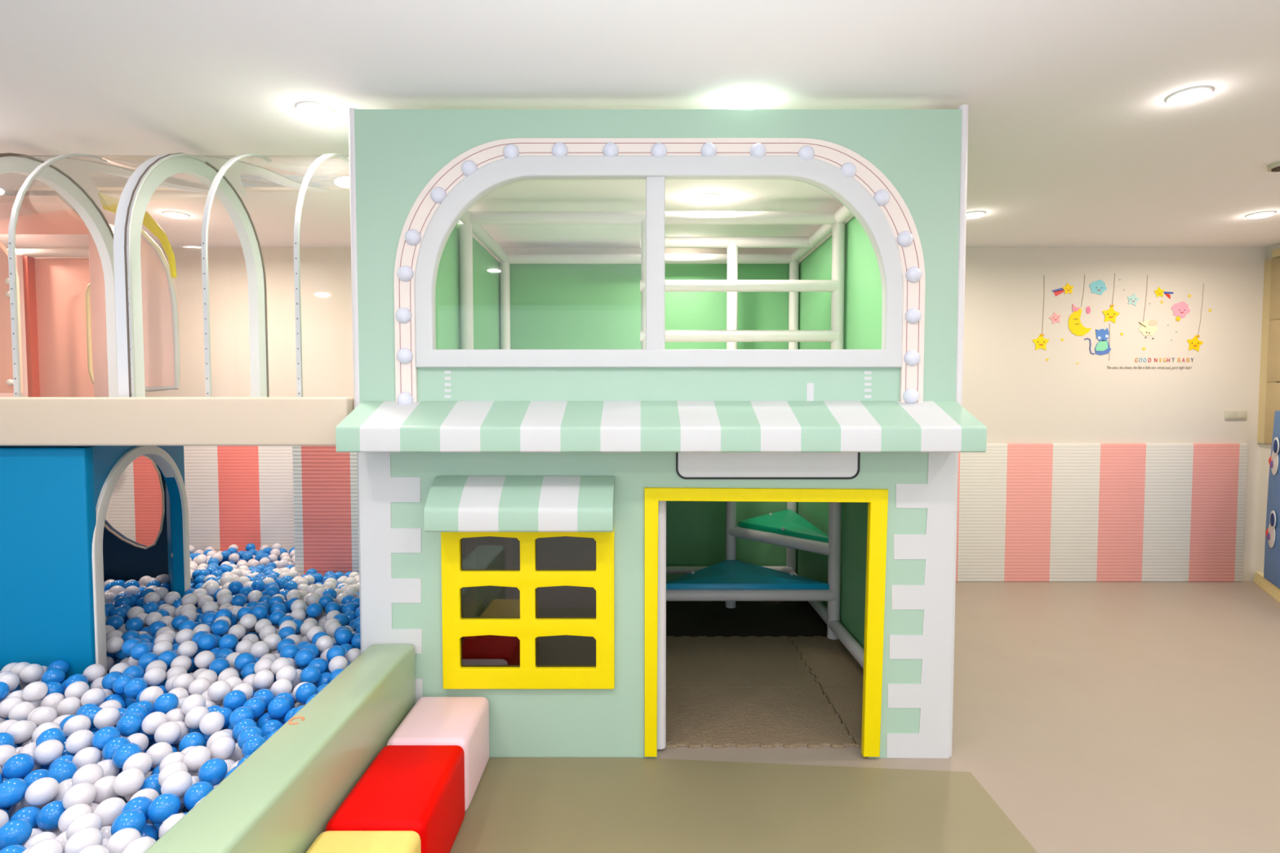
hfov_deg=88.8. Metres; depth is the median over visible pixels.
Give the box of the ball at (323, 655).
[320,648,329,660]
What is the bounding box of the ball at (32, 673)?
[18,663,44,683]
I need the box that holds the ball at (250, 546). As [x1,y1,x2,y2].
[244,543,255,551]
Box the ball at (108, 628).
[105,625,115,633]
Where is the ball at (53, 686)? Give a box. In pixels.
[41,681,63,700]
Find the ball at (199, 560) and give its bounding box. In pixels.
[195,555,207,565]
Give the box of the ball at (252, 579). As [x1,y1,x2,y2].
[248,577,257,582]
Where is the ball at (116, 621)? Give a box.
[105,614,124,630]
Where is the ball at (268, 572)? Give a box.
[263,569,274,575]
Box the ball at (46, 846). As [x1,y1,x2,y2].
[26,839,63,852]
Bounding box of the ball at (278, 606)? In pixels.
[270,602,286,613]
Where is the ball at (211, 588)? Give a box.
[204,583,220,596]
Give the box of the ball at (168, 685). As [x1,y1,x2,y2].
[164,674,179,692]
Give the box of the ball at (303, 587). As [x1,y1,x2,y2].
[297,583,308,591]
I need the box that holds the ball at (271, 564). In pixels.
[266,562,276,568]
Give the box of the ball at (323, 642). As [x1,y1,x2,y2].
[315,635,333,653]
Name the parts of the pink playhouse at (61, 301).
panel, bulb, bulb, bulb, door, grab rail, yellow trim, arched panel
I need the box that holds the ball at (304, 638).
[300,635,306,641]
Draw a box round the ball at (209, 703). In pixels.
[205,699,216,708]
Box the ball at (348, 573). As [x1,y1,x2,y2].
[344,571,351,577]
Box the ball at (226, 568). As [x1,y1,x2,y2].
[221,564,233,573]
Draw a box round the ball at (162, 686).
[156,684,168,693]
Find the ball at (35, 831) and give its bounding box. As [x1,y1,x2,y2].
[22,828,43,845]
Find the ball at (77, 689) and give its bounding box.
[64,681,89,700]
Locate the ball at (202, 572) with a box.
[196,568,209,576]
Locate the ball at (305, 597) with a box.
[303,592,313,606]
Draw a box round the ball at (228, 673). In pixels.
[217,668,239,680]
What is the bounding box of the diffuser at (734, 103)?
[728,97,757,109]
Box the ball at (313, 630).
[306,626,324,642]
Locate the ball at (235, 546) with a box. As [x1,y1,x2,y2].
[227,544,238,551]
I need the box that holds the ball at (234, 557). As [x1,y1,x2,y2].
[228,553,239,563]
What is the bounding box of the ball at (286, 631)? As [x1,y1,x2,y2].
[277,626,295,639]
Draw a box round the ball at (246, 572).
[241,570,251,576]
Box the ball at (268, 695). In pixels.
[253,688,274,709]
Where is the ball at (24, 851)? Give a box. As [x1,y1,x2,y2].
[22,845,32,852]
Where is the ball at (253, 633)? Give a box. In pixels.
[242,631,259,640]
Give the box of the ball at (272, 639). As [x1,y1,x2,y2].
[262,633,281,650]
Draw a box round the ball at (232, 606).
[226,605,237,610]
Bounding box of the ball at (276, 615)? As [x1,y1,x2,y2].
[269,610,285,626]
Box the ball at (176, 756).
[159,751,184,772]
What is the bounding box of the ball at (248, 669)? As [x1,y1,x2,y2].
[240,662,256,679]
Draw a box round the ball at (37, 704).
[31,700,41,708]
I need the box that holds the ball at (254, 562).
[248,560,259,567]
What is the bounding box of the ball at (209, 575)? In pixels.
[203,574,217,582]
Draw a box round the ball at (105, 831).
[100,826,111,839]
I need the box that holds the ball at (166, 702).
[153,693,178,714]
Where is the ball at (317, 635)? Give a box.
[311,631,328,644]
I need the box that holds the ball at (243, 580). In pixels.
[235,576,249,585]
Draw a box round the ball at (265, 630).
[258,625,276,639]
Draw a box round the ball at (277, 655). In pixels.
[273,653,279,658]
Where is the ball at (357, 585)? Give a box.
[352,583,359,592]
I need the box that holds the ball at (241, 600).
[231,594,247,606]
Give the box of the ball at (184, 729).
[171,720,189,744]
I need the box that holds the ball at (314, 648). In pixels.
[301,643,319,658]
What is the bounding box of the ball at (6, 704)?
[0,697,23,718]
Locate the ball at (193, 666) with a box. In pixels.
[186,657,195,673]
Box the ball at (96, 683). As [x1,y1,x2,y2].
[89,676,103,688]
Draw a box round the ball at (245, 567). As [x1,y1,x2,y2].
[238,565,248,570]
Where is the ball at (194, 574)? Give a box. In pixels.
[191,569,200,579]
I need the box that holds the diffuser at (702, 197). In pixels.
[699,195,719,201]
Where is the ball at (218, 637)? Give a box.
[212,634,221,648]
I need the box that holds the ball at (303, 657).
[294,648,314,666]
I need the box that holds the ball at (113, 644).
[106,636,124,653]
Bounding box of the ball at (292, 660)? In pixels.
[287,657,297,669]
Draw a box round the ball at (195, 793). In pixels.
[182,781,213,810]
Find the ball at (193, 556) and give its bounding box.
[191,553,200,560]
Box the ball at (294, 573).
[288,569,298,578]
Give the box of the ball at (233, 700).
[222,689,246,711]
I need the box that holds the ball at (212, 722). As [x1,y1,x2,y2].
[199,711,225,735]
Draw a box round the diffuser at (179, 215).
[164,213,186,218]
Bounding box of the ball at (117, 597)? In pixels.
[114,593,126,599]
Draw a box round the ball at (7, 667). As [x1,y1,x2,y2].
[0,662,17,673]
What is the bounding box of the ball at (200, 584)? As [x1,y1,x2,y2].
[194,582,204,589]
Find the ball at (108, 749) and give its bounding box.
[102,737,130,759]
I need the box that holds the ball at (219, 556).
[211,552,222,562]
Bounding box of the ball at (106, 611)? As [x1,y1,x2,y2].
[105,608,108,618]
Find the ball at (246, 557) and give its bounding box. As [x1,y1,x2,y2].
[241,552,253,562]
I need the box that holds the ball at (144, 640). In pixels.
[139,638,151,643]
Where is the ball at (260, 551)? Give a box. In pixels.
[255,550,266,555]
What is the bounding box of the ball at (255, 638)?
[241,633,258,643]
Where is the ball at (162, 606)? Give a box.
[158,604,170,609]
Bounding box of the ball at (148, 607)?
[142,601,159,614]
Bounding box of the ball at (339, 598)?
[335,592,348,604]
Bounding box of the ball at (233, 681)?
[223,675,242,691]
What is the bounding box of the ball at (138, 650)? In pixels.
[129,642,151,660]
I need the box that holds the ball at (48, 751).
[32,739,63,764]
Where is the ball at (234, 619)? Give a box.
[229,613,237,628]
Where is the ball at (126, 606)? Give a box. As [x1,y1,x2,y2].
[119,604,132,618]
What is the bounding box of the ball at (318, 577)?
[312,573,324,584]
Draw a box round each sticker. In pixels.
[1031,275,1048,350]
[1049,311,1061,324]
[1052,283,1073,296]
[1068,275,1091,335]
[1084,323,1111,360]
[1088,280,1106,294]
[1102,273,1119,323]
[1106,365,1191,369]
[1127,293,1139,305]
[1134,357,1193,362]
[1138,275,1157,338]
[1154,286,1173,298]
[1171,301,1190,321]
[1186,283,1204,351]
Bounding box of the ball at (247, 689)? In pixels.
[231,683,253,700]
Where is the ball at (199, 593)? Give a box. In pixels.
[192,588,207,600]
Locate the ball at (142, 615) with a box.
[134,613,147,627]
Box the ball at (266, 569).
[262,567,273,573]
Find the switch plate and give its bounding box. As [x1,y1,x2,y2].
[1224,410,1247,419]
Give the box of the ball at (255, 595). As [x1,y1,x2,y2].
[247,590,262,602]
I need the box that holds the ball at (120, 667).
[109,662,129,673]
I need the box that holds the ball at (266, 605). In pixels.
[253,601,269,613]
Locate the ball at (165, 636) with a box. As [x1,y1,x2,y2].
[153,632,173,644]
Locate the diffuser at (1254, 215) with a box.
[1248,213,1273,218]
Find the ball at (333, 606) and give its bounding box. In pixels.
[324,601,340,614]
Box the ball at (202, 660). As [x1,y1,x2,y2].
[194,650,215,668]
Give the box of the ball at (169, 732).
[154,721,181,744]
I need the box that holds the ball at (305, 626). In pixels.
[299,620,316,635]
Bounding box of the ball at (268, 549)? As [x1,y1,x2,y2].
[262,546,271,554]
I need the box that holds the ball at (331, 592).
[322,588,337,599]
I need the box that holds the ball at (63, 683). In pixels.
[62,679,66,695]
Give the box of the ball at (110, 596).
[104,591,115,603]
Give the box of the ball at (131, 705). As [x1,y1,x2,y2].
[126,702,137,709]
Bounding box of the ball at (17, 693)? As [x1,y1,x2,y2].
[4,690,27,702]
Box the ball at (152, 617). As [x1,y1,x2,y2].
[144,612,162,626]
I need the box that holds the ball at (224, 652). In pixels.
[214,648,233,658]
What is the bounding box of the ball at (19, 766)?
[1,753,34,779]
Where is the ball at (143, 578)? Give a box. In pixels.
[138,575,150,586]
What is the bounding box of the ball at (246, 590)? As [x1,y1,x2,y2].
[238,586,253,598]
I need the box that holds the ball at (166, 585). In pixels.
[160,582,170,592]
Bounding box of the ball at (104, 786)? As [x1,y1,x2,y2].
[93,775,118,804]
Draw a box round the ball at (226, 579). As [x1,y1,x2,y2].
[219,574,234,586]
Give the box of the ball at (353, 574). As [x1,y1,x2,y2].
[348,571,359,577]
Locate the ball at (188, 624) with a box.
[178,619,196,631]
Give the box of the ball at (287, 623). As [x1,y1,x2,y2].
[279,620,296,631]
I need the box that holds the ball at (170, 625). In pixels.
[168,623,178,632]
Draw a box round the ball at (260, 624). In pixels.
[254,618,271,633]
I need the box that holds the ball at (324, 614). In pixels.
[315,612,326,622]
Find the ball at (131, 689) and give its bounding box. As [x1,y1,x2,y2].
[124,677,147,697]
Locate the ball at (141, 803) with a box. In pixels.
[120,796,152,821]
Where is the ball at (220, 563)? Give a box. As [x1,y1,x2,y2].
[218,560,228,565]
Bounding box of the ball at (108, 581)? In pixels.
[103,579,115,586]
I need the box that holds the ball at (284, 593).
[279,589,290,600]
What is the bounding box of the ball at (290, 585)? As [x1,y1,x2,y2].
[283,580,297,590]
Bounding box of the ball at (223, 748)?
[208,736,235,759]
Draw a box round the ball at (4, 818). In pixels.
[0,809,8,827]
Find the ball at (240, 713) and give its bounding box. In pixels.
[228,706,253,728]
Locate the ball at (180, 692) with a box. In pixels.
[168,687,188,698]
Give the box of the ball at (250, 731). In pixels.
[237,726,263,749]
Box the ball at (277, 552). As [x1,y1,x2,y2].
[270,548,280,557]
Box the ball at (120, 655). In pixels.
[115,649,130,660]
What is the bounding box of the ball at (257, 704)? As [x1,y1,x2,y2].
[243,697,266,719]
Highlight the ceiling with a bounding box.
[0,0,1279,247]
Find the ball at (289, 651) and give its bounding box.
[280,644,299,659]
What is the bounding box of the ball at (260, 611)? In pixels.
[250,604,267,620]
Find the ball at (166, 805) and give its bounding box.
[146,792,181,824]
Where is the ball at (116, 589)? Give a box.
[108,585,124,595]
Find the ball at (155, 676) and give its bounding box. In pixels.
[143,666,166,686]
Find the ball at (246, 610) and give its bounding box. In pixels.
[236,606,252,620]
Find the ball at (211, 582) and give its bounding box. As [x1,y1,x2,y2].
[204,581,219,587]
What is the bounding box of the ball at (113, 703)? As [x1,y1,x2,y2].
[99,699,122,709]
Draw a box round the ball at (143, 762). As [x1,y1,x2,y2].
[122,752,152,775]
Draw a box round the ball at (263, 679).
[252,669,274,689]
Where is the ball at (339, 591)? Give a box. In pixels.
[334,588,343,596]
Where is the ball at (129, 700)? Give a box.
[124,696,136,707]
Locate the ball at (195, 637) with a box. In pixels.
[191,631,208,643]
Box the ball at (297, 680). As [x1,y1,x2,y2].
[291,669,302,688]
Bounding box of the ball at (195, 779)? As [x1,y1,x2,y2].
[179,776,199,804]
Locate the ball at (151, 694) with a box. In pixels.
[138,685,164,704]
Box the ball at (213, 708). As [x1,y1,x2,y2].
[207,705,222,712]
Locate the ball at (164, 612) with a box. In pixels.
[155,608,169,617]
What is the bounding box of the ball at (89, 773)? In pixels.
[71,764,103,786]
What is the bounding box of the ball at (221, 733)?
[206,730,232,749]
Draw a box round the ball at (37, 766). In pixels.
[21,752,41,778]
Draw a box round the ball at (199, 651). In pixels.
[191,648,209,658]
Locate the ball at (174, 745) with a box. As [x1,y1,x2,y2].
[153,740,177,747]
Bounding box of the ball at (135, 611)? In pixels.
[126,606,144,618]
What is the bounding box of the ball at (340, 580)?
[337,577,346,583]
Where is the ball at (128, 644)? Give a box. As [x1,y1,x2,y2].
[121,638,142,655]
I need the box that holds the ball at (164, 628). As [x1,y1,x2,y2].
[155,626,173,637]
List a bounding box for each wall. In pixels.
[6,247,1267,581]
[1253,244,1279,577]
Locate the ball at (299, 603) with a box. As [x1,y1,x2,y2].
[290,599,306,611]
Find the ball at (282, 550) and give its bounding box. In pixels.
[279,548,287,556]
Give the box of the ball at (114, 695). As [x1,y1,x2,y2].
[102,693,124,702]
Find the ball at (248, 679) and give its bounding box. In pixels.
[242,674,258,692]
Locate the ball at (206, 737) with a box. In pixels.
[203,734,210,746]
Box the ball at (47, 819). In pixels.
[35,800,65,831]
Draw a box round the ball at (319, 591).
[314,587,326,596]
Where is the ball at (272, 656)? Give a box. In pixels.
[259,653,277,661]
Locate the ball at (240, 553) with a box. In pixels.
[238,551,244,558]
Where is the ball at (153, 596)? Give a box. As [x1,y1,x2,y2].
[143,591,160,603]
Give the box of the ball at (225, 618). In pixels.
[213,616,231,626]
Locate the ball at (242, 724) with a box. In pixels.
[231,718,257,741]
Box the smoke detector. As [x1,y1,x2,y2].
[1266,160,1279,172]
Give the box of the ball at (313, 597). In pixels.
[306,593,320,605]
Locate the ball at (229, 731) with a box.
[222,728,237,743]
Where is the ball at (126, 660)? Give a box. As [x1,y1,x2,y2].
[120,657,129,662]
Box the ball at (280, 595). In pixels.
[271,594,284,599]
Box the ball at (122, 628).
[118,623,126,633]
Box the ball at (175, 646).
[172,644,180,652]
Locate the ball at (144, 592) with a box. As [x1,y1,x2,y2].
[138,588,155,598]
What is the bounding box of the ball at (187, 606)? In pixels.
[179,604,196,614]
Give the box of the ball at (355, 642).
[351,632,360,649]
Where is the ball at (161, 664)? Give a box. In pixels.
[145,660,167,672]
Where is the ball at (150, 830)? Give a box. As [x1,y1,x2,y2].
[140,822,158,841]
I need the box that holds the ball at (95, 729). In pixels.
[88,727,99,732]
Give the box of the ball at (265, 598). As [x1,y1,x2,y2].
[257,595,271,604]
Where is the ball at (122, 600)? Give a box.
[114,595,132,607]
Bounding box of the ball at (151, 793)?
[129,788,159,800]
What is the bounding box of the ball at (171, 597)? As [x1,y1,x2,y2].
[164,591,180,605]
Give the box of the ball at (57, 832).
[44,827,62,835]
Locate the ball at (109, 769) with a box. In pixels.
[97,759,119,777]
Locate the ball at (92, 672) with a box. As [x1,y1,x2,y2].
[83,663,106,683]
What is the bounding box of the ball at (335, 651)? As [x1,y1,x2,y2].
[326,645,345,662]
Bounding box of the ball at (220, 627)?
[211,619,229,635]
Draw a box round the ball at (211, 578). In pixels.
[204,577,217,582]
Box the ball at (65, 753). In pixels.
[61,747,75,755]
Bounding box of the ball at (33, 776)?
[23,768,48,787]
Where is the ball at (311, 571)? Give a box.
[306,568,317,574]
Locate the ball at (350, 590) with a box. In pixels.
[343,586,357,597]
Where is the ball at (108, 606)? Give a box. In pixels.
[104,603,115,615]
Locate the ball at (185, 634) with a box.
[175,628,194,644]
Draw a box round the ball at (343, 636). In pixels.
[334,628,352,644]
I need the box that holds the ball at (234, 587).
[227,581,243,594]
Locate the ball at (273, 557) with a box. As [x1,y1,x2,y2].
[268,554,277,562]
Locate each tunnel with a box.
[0,152,354,445]
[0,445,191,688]
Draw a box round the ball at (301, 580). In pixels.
[295,577,307,585]
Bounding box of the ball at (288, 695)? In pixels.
[274,692,294,710]
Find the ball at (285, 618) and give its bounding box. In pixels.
[278,615,294,626]
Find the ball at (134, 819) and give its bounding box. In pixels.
[110,809,146,835]
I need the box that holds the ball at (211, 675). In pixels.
[195,669,217,684]
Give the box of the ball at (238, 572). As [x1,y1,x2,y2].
[231,568,242,577]
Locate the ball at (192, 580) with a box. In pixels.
[190,573,194,582]
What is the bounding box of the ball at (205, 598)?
[197,595,213,608]
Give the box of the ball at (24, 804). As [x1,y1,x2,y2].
[20,797,48,808]
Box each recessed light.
[163,210,189,218]
[296,101,333,118]
[725,93,759,109]
[966,210,985,218]
[1166,86,1212,105]
[1245,210,1275,218]
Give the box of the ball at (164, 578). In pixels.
[157,573,168,583]
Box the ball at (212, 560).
[207,558,218,564]
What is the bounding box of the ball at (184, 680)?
[172,673,194,691]
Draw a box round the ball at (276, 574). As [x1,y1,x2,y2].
[268,572,279,577]
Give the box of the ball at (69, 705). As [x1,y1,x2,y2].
[56,697,81,715]
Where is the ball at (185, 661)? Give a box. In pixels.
[170,655,191,671]
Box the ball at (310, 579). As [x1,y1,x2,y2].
[303,574,315,586]
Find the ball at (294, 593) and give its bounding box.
[286,589,301,599]
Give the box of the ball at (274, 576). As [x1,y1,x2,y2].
[269,574,277,580]
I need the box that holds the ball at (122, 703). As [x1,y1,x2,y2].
[106,697,125,708]
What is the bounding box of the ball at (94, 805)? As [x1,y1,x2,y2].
[89,802,98,812]
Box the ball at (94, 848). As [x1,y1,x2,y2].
[78,844,109,852]
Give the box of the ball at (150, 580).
[145,577,159,586]
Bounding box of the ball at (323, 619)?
[317,615,326,623]
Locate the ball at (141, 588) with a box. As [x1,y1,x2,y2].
[138,586,146,591]
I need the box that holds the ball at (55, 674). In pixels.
[40,667,65,684]
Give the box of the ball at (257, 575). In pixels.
[254,573,265,577]
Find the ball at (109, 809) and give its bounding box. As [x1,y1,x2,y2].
[93,797,125,826]
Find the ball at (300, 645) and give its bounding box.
[297,640,310,649]
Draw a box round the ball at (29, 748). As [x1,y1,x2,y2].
[17,742,35,754]
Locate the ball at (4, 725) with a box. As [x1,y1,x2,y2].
[0,720,17,733]
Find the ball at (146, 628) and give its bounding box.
[138,626,149,633]
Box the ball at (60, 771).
[45,760,77,783]
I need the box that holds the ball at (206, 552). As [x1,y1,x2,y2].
[203,549,212,555]
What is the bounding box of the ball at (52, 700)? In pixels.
[40,693,65,710]
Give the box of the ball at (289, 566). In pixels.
[285,564,293,568]
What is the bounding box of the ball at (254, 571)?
[250,568,262,573]
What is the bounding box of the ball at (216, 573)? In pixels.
[211,569,223,576]
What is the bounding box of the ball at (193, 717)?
[184,706,209,728]
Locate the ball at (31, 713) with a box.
[26,706,44,720]
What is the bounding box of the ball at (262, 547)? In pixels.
[259,545,268,550]
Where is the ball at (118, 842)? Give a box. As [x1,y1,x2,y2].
[105,827,141,852]
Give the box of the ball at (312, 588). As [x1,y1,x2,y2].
[306,584,319,594]
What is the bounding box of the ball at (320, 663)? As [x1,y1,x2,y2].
[307,657,327,673]
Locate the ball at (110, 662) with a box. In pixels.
[106,656,114,671]
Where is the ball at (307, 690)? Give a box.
[295,682,317,703]
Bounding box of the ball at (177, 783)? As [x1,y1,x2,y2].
[160,770,192,798]
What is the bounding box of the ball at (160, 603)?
[157,600,166,605]
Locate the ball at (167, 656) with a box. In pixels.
[156,650,177,668]
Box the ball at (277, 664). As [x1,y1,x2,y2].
[271,657,291,675]
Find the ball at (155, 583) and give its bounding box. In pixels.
[146,580,161,587]
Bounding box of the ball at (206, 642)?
[196,633,217,650]
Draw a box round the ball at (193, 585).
[191,582,195,588]
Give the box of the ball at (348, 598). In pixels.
[341,595,355,604]
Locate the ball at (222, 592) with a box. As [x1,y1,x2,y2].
[216,588,231,599]
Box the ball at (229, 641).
[218,633,238,649]
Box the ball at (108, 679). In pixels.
[101,671,122,690]
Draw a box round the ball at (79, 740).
[65,729,93,754]
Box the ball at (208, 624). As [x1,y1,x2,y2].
[204,622,213,631]
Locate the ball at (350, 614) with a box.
[344,610,356,625]
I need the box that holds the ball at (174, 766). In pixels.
[157,761,188,786]
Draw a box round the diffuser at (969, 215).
[966,213,983,218]
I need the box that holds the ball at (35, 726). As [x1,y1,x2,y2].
[21,720,36,743]
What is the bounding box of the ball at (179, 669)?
[165,665,187,680]
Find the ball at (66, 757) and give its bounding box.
[48,755,74,770]
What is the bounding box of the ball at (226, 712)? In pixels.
[213,706,232,729]
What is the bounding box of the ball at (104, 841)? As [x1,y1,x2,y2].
[101,838,109,846]
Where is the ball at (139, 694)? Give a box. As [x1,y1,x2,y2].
[136,687,146,702]
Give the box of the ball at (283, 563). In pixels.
[277,559,288,568]
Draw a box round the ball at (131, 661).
[127,656,137,666]
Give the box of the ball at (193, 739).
[178,732,205,751]
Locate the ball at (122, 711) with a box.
[114,708,126,727]
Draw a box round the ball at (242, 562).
[236,560,248,568]
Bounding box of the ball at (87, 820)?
[65,813,102,840]
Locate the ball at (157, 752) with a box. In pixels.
[146,742,173,767]
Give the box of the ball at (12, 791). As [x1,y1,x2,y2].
[0,777,27,807]
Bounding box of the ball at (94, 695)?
[80,688,106,706]
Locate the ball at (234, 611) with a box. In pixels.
[231,605,242,620]
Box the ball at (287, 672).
[275,665,297,683]
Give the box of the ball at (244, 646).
[235,639,253,653]
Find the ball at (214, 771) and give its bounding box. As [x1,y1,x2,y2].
[197,758,227,785]
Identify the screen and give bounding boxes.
[1263,410,1279,588]
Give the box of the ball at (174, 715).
[165,708,186,722]
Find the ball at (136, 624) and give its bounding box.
[124,617,143,631]
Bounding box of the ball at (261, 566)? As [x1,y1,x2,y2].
[256,564,266,572]
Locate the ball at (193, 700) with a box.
[181,693,206,715]
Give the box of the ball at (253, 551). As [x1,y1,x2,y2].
[248,548,257,555]
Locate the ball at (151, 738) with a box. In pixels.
[137,728,154,742]
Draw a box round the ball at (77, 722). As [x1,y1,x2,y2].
[62,715,91,737]
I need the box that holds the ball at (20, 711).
[8,702,35,720]
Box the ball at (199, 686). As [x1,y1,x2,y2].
[187,677,210,695]
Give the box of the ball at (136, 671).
[122,665,144,678]
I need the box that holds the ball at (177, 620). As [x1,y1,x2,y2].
[171,614,189,630]
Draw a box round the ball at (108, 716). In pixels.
[93,706,120,728]
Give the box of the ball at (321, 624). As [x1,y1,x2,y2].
[318,622,324,631]
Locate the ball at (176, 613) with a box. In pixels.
[173,604,183,616]
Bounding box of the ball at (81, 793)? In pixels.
[62,782,96,809]
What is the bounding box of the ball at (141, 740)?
[126,733,149,752]
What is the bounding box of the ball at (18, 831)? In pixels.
[0,818,32,850]
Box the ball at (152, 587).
[146,585,157,589]
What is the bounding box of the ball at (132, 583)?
[124,580,139,589]
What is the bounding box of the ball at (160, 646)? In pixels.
[151,640,173,655]
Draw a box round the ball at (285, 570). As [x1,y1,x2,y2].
[280,567,289,572]
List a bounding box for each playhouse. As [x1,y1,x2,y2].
[0,203,181,397]
[335,104,986,758]
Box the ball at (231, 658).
[225,652,240,669]
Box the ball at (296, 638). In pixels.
[285,634,301,645]
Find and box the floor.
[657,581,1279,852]
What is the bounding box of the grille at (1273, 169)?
[1271,166,1279,172]
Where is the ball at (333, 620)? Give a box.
[324,617,340,631]
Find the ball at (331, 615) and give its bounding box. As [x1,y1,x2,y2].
[325,610,340,621]
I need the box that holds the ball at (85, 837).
[64,827,102,852]
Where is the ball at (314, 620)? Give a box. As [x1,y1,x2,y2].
[303,617,318,626]
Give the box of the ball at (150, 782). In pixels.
[138,773,161,795]
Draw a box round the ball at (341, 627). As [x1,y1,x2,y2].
[333,626,350,639]
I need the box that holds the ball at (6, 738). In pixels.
[0,732,14,746]
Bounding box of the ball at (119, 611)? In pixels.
[109,606,127,618]
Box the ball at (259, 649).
[249,640,269,657]
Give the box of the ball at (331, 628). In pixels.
[325,622,342,637]
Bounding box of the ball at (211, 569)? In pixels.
[205,566,217,574]
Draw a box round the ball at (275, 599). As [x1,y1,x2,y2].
[268,595,284,608]
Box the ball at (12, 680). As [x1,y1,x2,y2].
[0,673,19,692]
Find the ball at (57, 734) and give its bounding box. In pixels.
[35,728,66,747]
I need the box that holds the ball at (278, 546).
[271,542,281,549]
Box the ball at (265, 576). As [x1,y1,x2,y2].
[261,575,275,581]
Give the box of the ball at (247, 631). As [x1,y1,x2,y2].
[236,621,253,633]
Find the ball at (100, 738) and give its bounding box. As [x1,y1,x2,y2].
[91,726,120,751]
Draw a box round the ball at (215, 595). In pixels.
[213,588,224,601]
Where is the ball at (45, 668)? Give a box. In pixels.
[31,666,47,683]
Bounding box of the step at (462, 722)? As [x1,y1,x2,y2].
[386,697,488,811]
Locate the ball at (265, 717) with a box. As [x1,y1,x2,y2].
[256,712,279,728]
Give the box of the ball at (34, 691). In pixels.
[22,681,48,702]
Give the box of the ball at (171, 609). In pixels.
[162,605,176,617]
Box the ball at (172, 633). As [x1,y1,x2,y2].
[161,630,177,639]
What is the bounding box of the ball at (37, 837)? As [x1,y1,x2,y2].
[23,831,57,848]
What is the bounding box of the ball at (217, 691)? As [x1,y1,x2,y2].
[207,680,231,701]
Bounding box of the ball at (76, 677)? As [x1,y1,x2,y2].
[64,673,88,688]
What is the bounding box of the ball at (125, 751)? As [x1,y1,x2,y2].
[111,742,142,768]
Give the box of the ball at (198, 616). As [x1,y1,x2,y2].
[195,613,203,622]
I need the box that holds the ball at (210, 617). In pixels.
[202,612,215,623]
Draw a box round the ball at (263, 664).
[253,657,273,673]
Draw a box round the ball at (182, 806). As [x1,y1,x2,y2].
[177,804,184,813]
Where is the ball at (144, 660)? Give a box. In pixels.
[137,652,158,670]
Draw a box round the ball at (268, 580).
[262,577,275,585]
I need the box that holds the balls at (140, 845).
[0,546,359,852]
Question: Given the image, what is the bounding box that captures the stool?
[306,831,421,852]
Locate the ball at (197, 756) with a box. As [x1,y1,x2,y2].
[182,746,211,772]
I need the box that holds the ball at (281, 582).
[275,577,287,590]
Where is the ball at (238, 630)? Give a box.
[227,624,245,639]
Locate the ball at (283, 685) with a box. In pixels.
[271,678,292,697]
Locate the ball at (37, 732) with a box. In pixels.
[31,722,61,742]
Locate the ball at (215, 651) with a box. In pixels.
[209,647,220,655]
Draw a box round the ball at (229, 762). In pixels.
[219,759,235,782]
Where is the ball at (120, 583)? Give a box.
[110,579,125,588]
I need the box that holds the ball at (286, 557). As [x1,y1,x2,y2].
[280,555,291,562]
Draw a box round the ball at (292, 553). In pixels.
[289,549,294,557]
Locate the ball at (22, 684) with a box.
[19,680,29,690]
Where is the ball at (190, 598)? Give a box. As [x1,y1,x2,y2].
[181,593,197,605]
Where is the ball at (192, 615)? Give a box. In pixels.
[180,608,196,621]
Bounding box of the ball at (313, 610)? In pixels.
[306,602,322,617]
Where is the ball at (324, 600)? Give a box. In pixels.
[318,595,333,608]
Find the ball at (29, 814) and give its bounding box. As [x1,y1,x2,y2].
[8,806,40,828]
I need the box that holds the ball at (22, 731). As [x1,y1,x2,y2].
[5,720,34,743]
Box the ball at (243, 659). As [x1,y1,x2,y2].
[234,652,254,671]
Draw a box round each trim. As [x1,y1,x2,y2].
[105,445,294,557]
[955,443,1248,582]
[1257,257,1279,444]
[1263,382,1279,443]
[1266,320,1279,382]
[1269,257,1279,319]
[1271,248,1279,257]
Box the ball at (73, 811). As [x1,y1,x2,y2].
[57,804,93,832]
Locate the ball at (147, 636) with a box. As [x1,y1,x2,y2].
[136,633,153,641]
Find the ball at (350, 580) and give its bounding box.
[344,577,356,585]
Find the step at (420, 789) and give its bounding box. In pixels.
[325,745,465,852]
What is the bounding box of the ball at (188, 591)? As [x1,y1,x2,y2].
[182,588,195,596]
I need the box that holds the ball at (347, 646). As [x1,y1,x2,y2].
[340,643,353,654]
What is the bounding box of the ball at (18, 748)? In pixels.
[15,746,22,753]
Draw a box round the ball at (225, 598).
[217,594,232,606]
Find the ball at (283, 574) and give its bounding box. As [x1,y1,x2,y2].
[278,572,291,577]
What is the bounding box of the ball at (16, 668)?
[9,662,31,680]
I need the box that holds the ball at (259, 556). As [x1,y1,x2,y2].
[254,552,265,562]
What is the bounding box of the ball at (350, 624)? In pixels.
[347,619,355,631]
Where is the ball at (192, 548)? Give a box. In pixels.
[189,545,195,553]
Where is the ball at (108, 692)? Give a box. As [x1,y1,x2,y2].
[102,688,113,697]
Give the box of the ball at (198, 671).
[191,668,207,679]
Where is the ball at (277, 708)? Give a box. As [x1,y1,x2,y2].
[267,696,290,719]
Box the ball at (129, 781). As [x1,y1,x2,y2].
[112,768,144,796]
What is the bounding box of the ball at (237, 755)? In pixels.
[227,742,243,761]
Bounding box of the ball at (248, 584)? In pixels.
[243,581,253,586]

